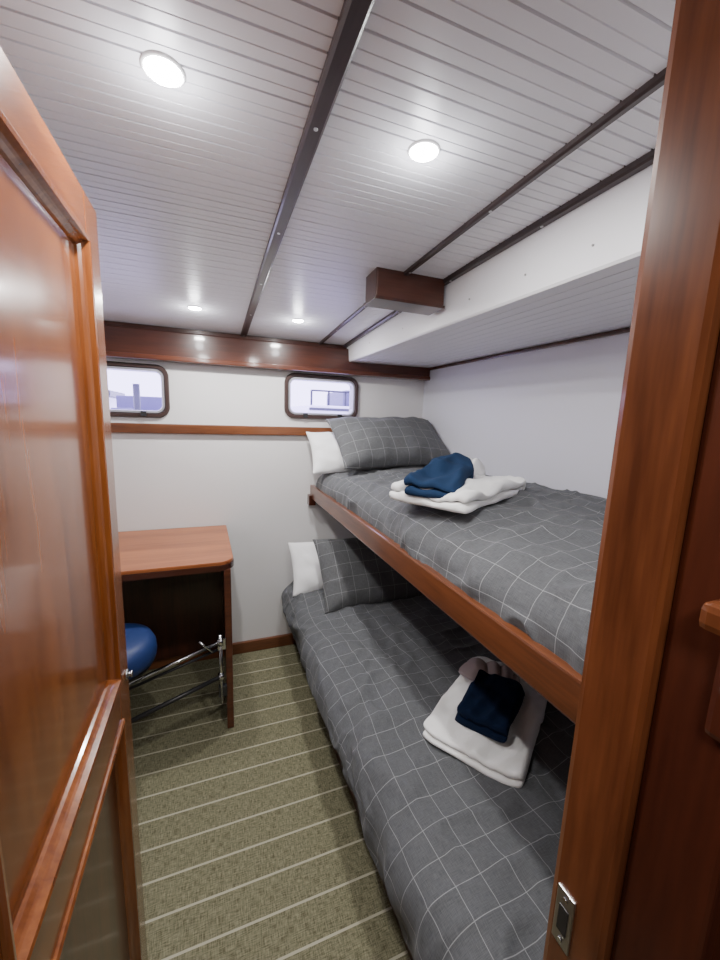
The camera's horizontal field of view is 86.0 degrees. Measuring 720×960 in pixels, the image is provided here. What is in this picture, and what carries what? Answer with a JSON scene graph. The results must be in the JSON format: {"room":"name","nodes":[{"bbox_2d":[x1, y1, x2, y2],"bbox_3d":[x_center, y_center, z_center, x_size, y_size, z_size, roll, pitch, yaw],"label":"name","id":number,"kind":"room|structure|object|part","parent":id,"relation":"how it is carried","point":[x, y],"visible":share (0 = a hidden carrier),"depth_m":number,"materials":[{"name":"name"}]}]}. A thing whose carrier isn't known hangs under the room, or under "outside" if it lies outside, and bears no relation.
{"room":"boat cabin","nodes":[
{"label":"boat cabin","id":0,"kind":"room"},
{"bbox_2d":[106,358,160,365],"bbox_3d":[-1.149,-0.694,1.825,0.370,0.330,0.060,-2,10,-21],"label":"panel","id":1,"kind":"object","parent":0,"point":[107,359],"visible":0.07,"depth_m":1.84,"materials":[{"name":"white paint"}]},
{"bbox_2d":[110,417,168,531],"bbox_3d":[-1.183,0.339,1.992,0.370,1.374,0.060,-2,10,-21],"label":"panel","id":2,"kind":"object","parent":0,"point":[139,459],"visible":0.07,"depth_m":1.93,"materials":[{"name":"white paint"}]},
{"bbox_2d":[106,361,169,417],"bbox_3d":[-1.152,-0.433,1.853,0.430,0.255,0.070,-2,10,-21],"label":"window","id":3,"kind":"structure","parent":2,"relation":"attached to","point":[111,365],"depth_m":1.86,"materials":[{"name":"brown metal"}]},
{"bbox_2d":[141,411,146,415],"bbox_3d":[-1.049,-0.322,1.873,0.024,0.026,0.018,-2,10,-21],"label":"dog latch","id":4,"kind":"object","parent":3,"relation":"attached to","point":[143,413],"visible":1,"depth_m":1.86,"materials":[{"name":"silver metal"}]},
{"bbox_2d":[161,362,289,642],"bbox_3d":[-0.709,0.067,2.127,0.627,1.900,0.060,-2,10,-21],"label":"panel","id":5,"kind":"object","parent":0,"point":[240,483],"visible":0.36,"depth_m":2.09,"materials":[{"name":"white paint"}]},
{"bbox_2d":[148,633,295,669],"bbox_3d":[-0.915,0.982,2.165,1.140,0.068,0.020,-2,10,-21],"label":"baseboard","id":6,"kind":"structure","parent":5,"relation":"attached to","point":[285,639],"depth_m":2.25,"materials":[{"name":"brown wood"}]},
{"bbox_2d":[129,644,410,959],"bbox_3d":[0.009,1.284,0.864,2.126,0.050,3.370,-2,10,-21],"label":"floor","id":7,"kind":"structure","parent":0,"point":[253,846],"depth_m":1.30,"materials":[{"name":"carpet"}]},
{"bbox_2d":[118,525,233,728],"bbox_3d":[-0.984,0.683,1.783,0.755,0.776,0.568,-2,10,-21],"label":"desk","id":8,"kind":"object","parent":7,"relation":"on","point":[176,582],"visible":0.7,"depth_m":1.97,"materials":[{"name":"brown wood"}]},
{"bbox_3d":[-1.093,0.625,2.006,0.714,0.672,0.020,-2,10,-21],"label":"panel","id":9,"kind":"part","parent":8,"relation":"part of","materials":[{"name":"brown wood"}]},
{"bbox_2d":[125,623,226,722],"bbox_3d":[-0.791,0.772,1.459,0.546,0.418,0.300,-2,10,-21],"label":"stool","id":10,"kind":"object","parent":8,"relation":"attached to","point":[141,642],"visible":0.5,"depth_m":1.48,"materials":[{"name":"blue plastic"}]},
{"bbox_2d":[125,623,156,679],"bbox_3d":[-0.900,0.621,1.390,0.300,0.106,0.300,-2,10,-21],"label":"cushion","id":11,"kind":"object","parent":10,"relation":"on","point":[141,643],"depth_m":1.38,"materials":[{"name":"blue leather"}]},
{"bbox_3d":[-0.742,0.730,1.533,0.365,0.105,0.016,-3,11,-29],"label":"arm","id":12,"kind":"part","parent":10,"relation":"part of","materials":[{"name":"silver metal"}]},
{"bbox_3d":[-0.750,0.761,1.555,0.363,0.092,0.012,-3,11,-29],"label":"arm","id":13,"kind":"part","parent":10,"relation":"part of","materials":[{"name":"silver metal"}]},
{"bbox_3d":[-0.742,0.878,1.543,0.370,0.083,0.018,-4,11,-34],"label":"arm","id":14,"kind":"part","parent":10,"relation":"part of","materials":[{"name":"black plastic"}]},
{"bbox_3d":[-0.588,0.800,1.635,0.016,0.320,0.016,-2,10,-21],"label":"hinge post","id":15,"kind":"part","parent":10,"relation":"part of","materials":[{"name":"silver metal"}]},
{"bbox_3d":[-0.660,0.691,1.908,0.022,0.742,0.530,-2,10,-21],"label":"panel","id":16,"kind":"part","parent":8,"relation":"part of","materials":[{"name":"brown wood"}]},
{"bbox_2d":[281,580,574,959],"bbox_3d":[0.268,0.905,1.583,0.911,0.485,1.903,-2,10,-21],"label":"bunk","id":17,"kind":"object","parent":7,"relation":"on","point":[465,859],"visible":0.62,"depth_m":1.00,"materials":[{"name":"grey fabric"}]},
{"bbox_2d":[288,542,322,596],"bbox_3d":[-0.099,0.476,2.203,0.600,0.254,0.181,-2,10,-21],"label":"pillow","id":18,"kind":"object","parent":17,"relation":"on","point":[305,562],"visible":0.33,"depth_m":2.09,"materials":[{"name":"white fabric"}]},
{"bbox_3d":[-0.051,1.133,1.490,0.017,0.045,1.885,-2,10,-21],"label":"toe trim","id":19,"kind":"part","parent":17,"relation":"part of","materials":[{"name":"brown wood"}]},
{"bbox_2d":[312,538,422,613],"bbox_3d":[0.094,0.471,2.063,0.650,0.296,0.284,-2,10,-21],"label":"pillow","id":20,"kind":"object","parent":17,"relation":"on","point":[352,574],"visible":0.58,"depth_m":1.96,"materials":[{"name":"grey fabric"}]},
{"bbox_2d":[423,656,546,787],"bbox_3d":[0.418,0.697,1.223,0.287,0.102,0.462,8,11,34],"label":"towels","id":21,"kind":"object","parent":17,"relation":"on","point":[490,719],"visible":0.95,"depth_m":1.12,"materials":[{"name":"white fabric"}]},
{"bbox_2d":[289,418,348,632],"bbox_3d":[-0.252,0.304,2.346,0.370,1.392,0.060,-2,10,-21],"label":"panel","id":22,"kind":"object","parent":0,"point":[307,523],"visible":0.36,"depth_m":2.25,"materials":[{"name":"white paint"}]},
{"bbox_2d":[284,373,358,418],"bbox_3d":[-0.220,-0.471,2.206,0.430,0.245,0.070,-2,10,-21],"label":"window","id":23,"kind":"structure","parent":22,"relation":"attached to","point":[353,384],"depth_m":2.17,"materials":[{"name":"brown metal"}]},
{"bbox_2d":[290,371,352,377],"bbox_3d":[-0.217,-0.724,2.179,0.370,0.322,0.060,-2,10,-21],"label":"panel","id":24,"kind":"object","parent":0,"point":[290,371],"visible":0.14,"depth_m":2.17,"materials":[{"name":"white paint"}]},
{"bbox_2d":[0,0,675,344],"bbox_3d":[0.075,-0.572,0.557,2.126,0.184,3.357,-2,10,-21],"label":"ceiling","id":25,"kind":"structure","parent":0,"point":[185,185],"depth_m":0.62,"materials":[{"name":"white wood"}]},
{"bbox_2d":[140,50,185,88],"bbox_3d":[-0.265,-0.551,0.521,0.056,0.010,0.056,-2,10,-21],"label":"recessed light","id":26,"kind":"object","parent":25,"relation":"in","point":[161,68],"visible":1,"depth_m":0.51,"materials":[{"name":"white"}]},
{"bbox_2d":[187,305,201,309],"bbox_3d":[-0.666,-0.692,1.555,0.056,0.010,0.056,-2,10,-21],"label":"recessed light","id":27,"kind":"object","parent":25,"relation":"in","point":[192,307],"visible":1,"depth_m":1.54,"materials":[{"name":"white"}]},
{"bbox_2d":[104,325,429,376],"bbox_3d":[-0.485,-0.659,2.019,1.926,0.122,0.065,-2,10,-21],"label":"beam","id":28,"kind":"structure","parent":25,"relation":"attached to","point":[117,338],"depth_m":1.93,"materials":[{"name":"brown wood"}]},
{"bbox_2d":[106,351,429,380],"bbox_3d":[-0.486,-0.595,2.026,1.926,0.023,0.072,-2,10,-21],"label":"lower lip","id":29,"kind":"object","parent":28,"relation":"attached to","point":[109,354],"visible":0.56,"depth_m":1.98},
{"bbox_2d":[292,318,303,322],"bbox_3d":[-0.273,-0.703,1.705,0.056,0.010,0.056,-2,10,-21],"label":"recessed light","id":30,"kind":"object","parent":25,"relation":"in","point":[297,320],"visible":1,"depth_m":1.69,"materials":[{"name":"white"}]},
{"bbox_2d":[241,0,374,336],"bbox_3d":[-0.051,-0.522,0.559,0.030,0.080,3.035,-2,10,-21],"label":"strip","id":31,"kind":"object","parent":25,"relation":"attached to","point":[354,14],"visible":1,"depth_m":0.58,"materials":[{"name":"brown wood"}]},
{"bbox_2d":[363,267,444,314],"bbox_3d":[0.143,-0.599,1.232,0.243,0.092,0.098,-2,10,-21],"label":"block","id":32,"kind":"object","parent":25,"relation":"attached to","point":[389,289],"depth_m":1.20,"materials":[{"name":"brown wood"}]},
{"bbox_2d":[407,139,440,162],"bbox_3d":[0.109,-0.561,0.661,0.056,0.010,0.056,-2,10,-21],"label":"recessed light","id":33,"kind":"object","parent":25,"relation":"in","point":[423,150],"visible":1,"depth_m":0.65,"materials":[{"name":"white"}]},
{"bbox_2d":[319,67,666,344],"bbox_3d":[0.118,-0.626,1.237,0.018,0.079,1.875,-2,10,-21],"label":"strip","id":34,"kind":"object","parent":25,"relation":"attached to","point":[658,80],"visible":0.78,"depth_m":0.67,"materials":[{"name":"brown wood"}]},
{"bbox_2d":[343,148,654,347],"bbox_3d":[0.252,-0.628,1.288,0.024,0.081,1.875,-2,10,-21],"label":"strip","id":35,"kind":"object","parent":25,"relation":"attached to","point":[646,160],"visible":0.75,"depth_m":0.84,"materials":[{"name":"brown wood"}]},
{"bbox_2d":[347,164,652,369],"bbox_3d":[0.498,-0.595,1.408,0.528,0.168,1.906,-2,10,-21],"label":"soffit","id":36,"kind":"structure","parent":25,"relation":"attached to","point":[573,279],"depth_m":1.03,"materials":[{"name":"white paint"}]},
{"bbox_3d":[0.746,-0.521,1.485,0.014,0.014,1.848,-2,10,-21],"label":"wall trim","id":37,"kind":"part","parent":36,"relation":"part of","materials":[{"name":"brown wood"}]},
{"bbox_2d":[349,376,423,537],"bbox_3d":[0.195,0.042,2.472,0.569,1.900,0.060,-2,10,-21],"label":"panel","id":38,"kind":"object","parent":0,"point":[377,397],"visible":0.02,"depth_m":2.34,"materials":[{"name":"white paint"}]},
{"bbox_2d":[422,332,629,498],"bbox_3d":[0.754,0.199,1.619,0.060,1.900,1.960,-2,10,-21],"label":"wall","id":39,"kind":"structure","parent":0,"point":[548,417],"depth_m":1.56,"materials":[{"name":"white paint"}]},
{"bbox_2d":[111,423,332,435],"bbox_3d":[-0.505,-0.269,2.101,1.926,0.048,0.025,-2,10,-21],"label":"trim","id":40,"kind":"structure","parent":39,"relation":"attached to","point":[115,427],"depth_m":1.99,"materials":[{"name":"brown wood"}]},
{"bbox_2d":[104,321,346,348],"bbox_3d":[-0.488,-0.738,2.020,1.926,0.042,0.035,-2,10,-21],"label":"trim","id":41,"kind":"structure","parent":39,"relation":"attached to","point":[105,322],"depth_m":1.92,"materials":[{"name":"brown wood"}]},
{"bbox_2d":[307,466,606,723],"bbox_3d":[0.376,0.146,1.492,0.734,0.279,1.903,-2,10,-21],"label":"bunk","id":42,"kind":"object","parent":39,"relation":"attached to","point":[517,573],"visible":0.48,"depth_m":0.93,"materials":[{"name":"grey fabric"}]},
{"bbox_2d":[306,432,350,473],"bbox_3d":[0.007,-0.157,2.189,0.600,0.222,0.192,-2,10,-21],"label":"pillow","id":43,"kind":"object","parent":42,"relation":"on","point":[327,458],"visible":0.25,"depth_m":2.07,"materials":[{"name":"white fabric"}]},
{"bbox_2d":[325,417,449,469],"bbox_3d":[0.172,-0.213,2.131,0.673,0.281,0.334,-2,10,-21],"label":"pillow","id":44,"kind":"object","parent":42,"relation":"on","point":[365,443],"visible":0.97,"depth_m":2.03,"materials":[{"name":"grey fabric"}]},
{"bbox_2d":[389,452,525,513],"bbox_3d":[0.348,-0.022,1.372,0.345,0.142,0.602,10,12,41],"label":"towels","id":45,"kind":"object","parent":42,"relation":"on","point":[455,482],"visible":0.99,"depth_m":1.19,"materials":[{"name":"white fabric"}]},
{"bbox_2d":[712,925,719,959],"bbox_3d":[0.017,0.501,-0.400,1.280,1.900,1.290,-2,10,-21],"label":"wall","id":46,"kind":"structure","parent":0,"point":[716,953],"depth_m":0.32,"materials":[{"name":"brown wood"}]},
{"bbox_2d":[552,882,575,955],"bbox_3d":[0.231,0.498,0.438,0.003,0.072,0.022,-2,10,-21],"label":"strike plate","id":47,"kind":"object","parent":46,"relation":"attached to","point":[570,907],"visible":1,"depth_m":0.43,"materials":[{"name":"silver metal"}]},
{"bbox_2d":[556,902,568,938],"bbox_3d":[0.229,0.499,0.438,0.002,0.034,0.012,-2,10,-21],"label":"strike recess","id":48,"kind":"object","parent":47,"relation":"attached to","point":[562,917],"depth_m":0.44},
{"bbox_2d":[543,0,719,959],"bbox_3d":[0.272,0.407,0.425,0.070,1.840,0.067,-2,10,-21],"label":"door frame","id":49,"kind":"structure","parent":46,"relation":"attached to","point":[675,327],"depth_m":0.34,"materials":[{"name":"brown wood"}]},
{"bbox_2d":[611,335,719,959],"bbox_3d":[0.282,0.418,0.358,0.024,1.840,0.065,-2,10,-21],"label":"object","id":50,"kind":"object","parent":46,"relation":"attached to","point":[669,909],"depth_m":0.33,"materials":[{"name":"brown wood"}]},
{"bbox_2d":[699,600,719,741],"bbox_3d":[0.351,0.180,0.121,0.040,0.110,0.415,-2,10,-21],"label":"handrail","id":51,"kind":"object","parent":46,"relation":"attached to","point":[709,620],"visible":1,"depth_m":0.30,"materials":[{"name":"brown wood"}]},
{"bbox_3d":[0.346,0.137,0.111,0.026,0.022,0.415,-2,10,-21],"label":"rail","id":52,"kind":"part","parent":51,"relation":"part of","materials":[{"name":"brown wood"}]},
{"label":"outside","id":53,"kind":"structure","parent":0,"visible":0},
{"bbox_2d":[291,389,349,413],"bbox_3d":[1.303,-0.440,5.678,4.500,1.500,1.330,-2,10,-21],"label":"moored boat","id":54,"kind":"object","parent":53,"point":[337,401],"visible":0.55,"depth_m":4.37,"materials":[{"name":"white"}]},
{"bbox_3d":[-0.328,-1.003,4.368,0.450,0.020,0.020,-2,10,-21],"label":"guard rail","id":55,"kind":"part","parent":54,"relation":"part of","materials":[{"name":"grey metal"}]},
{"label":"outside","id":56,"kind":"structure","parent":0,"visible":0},
{"bbox_2d":[108,384,161,410],"bbox_3d":[-4.582,-0.539,5.522,5.400,1.750,4.600,-2,10,-21],"label":"dock","id":57,"kind":"object","parent":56,"point":[117,400],"visible":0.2,"depth_m":6.21,"materials":[{"name":"grey"}]},
{"bbox_3d":[-0.313,0.424,0.192,0.040,1.840,0.050,-2,10,-21],"label":"jamb post hinge","id":58,"kind":"object","parent":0,"visible":0},
{"bbox_2d":[0,942,2,959],"bbox_3d":[-0.296,0.452,0.285,0.030,1.657,0.090,-2,10,-21],"label":"stile","id":59,"kind":"object","parent":58,"relation":"attached to","point":[1,956],"visible":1,"depth_m":0.32,"materials":[{"name":"brown wood"}]},
{"bbox_2d":[0,46,147,959],"bbox_3d":[-0.394,0.405,0.555,0.042,1.657,0.492,-2,10,-21],"label":"door","id":60,"kind":"structure","parent":59,"relation":"attached to","point":[16,104],"depth_m":0.45,"materials":[{"name":"brown wood"}]},
{"bbox_3d":[-0.360,-0.372,0.392,0.030,0.070,0.417,-2,10,-21],"label":"rail","id":61,"kind":"part","parent":60,"relation":"part of","materials":[{"name":"brown wood"}]},
{"bbox_3d":[-0.376,0.034,0.456,0.008,0.753,0.417,-2,10,-21],"label":"panel","id":62,"kind":"part","parent":60,"relation":"part of","materials":[{"name":"brown wood"}]},
{"bbox_2d":[0,109,121,959],"bbox_3d":[-0.364,0.034,0.461,0.019,0.765,0.429,-2,10,-21],"label":"trim","id":63,"kind":"structure","parent":60,"relation":"attached to","point":[18,941],"depth_m":0.55,"materials":[{"name":"brown wood"}]},
{"bbox_2d":[53,719,141,959],"bbox_3d":[-0.389,0.787,0.583,0.019,0.607,0.429,-2,10,-21],"label":"trim","id":64,"kind":"structure","parent":60,"relation":"attached to","point":[119,759],"depth_m":0.74,"materials":[{"name":"brown wood"}]},
{"bbox_3d":[-0.474,0.371,0.745,0.030,1.657,0.075,-2,10,-21],"label":"latch stile","id":65,"kind":"part","parent":60,"relation":"part of","materials":[{"name":"brown wood"}]},
{"bbox_2d":[125,669,128,679],"bbox_3d":[-0.464,0.387,0.768,0.004,0.020,0.020,-2,10,-21],"label":"rose","id":66,"kind":"object","parent":60,"relation":"attached to","point":[126,670],"visible":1,"depth_m":0.76,"materials":[{"name":"silver metal"}]},
{"bbox_2d":[30,691,121,959],"bbox_3d":[-0.388,0.450,0.525,0.030,0.089,0.417,-2,10,-21],"label":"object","id":67,"kind":"object","parent":59,"relation":"attached to","point":[46,943],"visible":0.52,"depth_m":0.48,"materials":[{"name":"brown wood"}]},
{"bbox_3d":[-0.412,1.155,0.639,0.030,0.150,0.417,-2,10,-21],"label":"rail","id":68,"kind":"object","parent":59,"relation":"attached to","visible":0},
{"bbox_2d":[60,765,129,959],"bbox_3d":[-0.402,0.787,0.579,0.008,0.595,0.417,-2,10,-21],"label":"panel","id":69,"kind":"object","parent":68,"relation":"attached to","point":[97,930],"visible":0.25,"depth_m":0.64,"materials":[{"name":"brown wood"}]}
]}

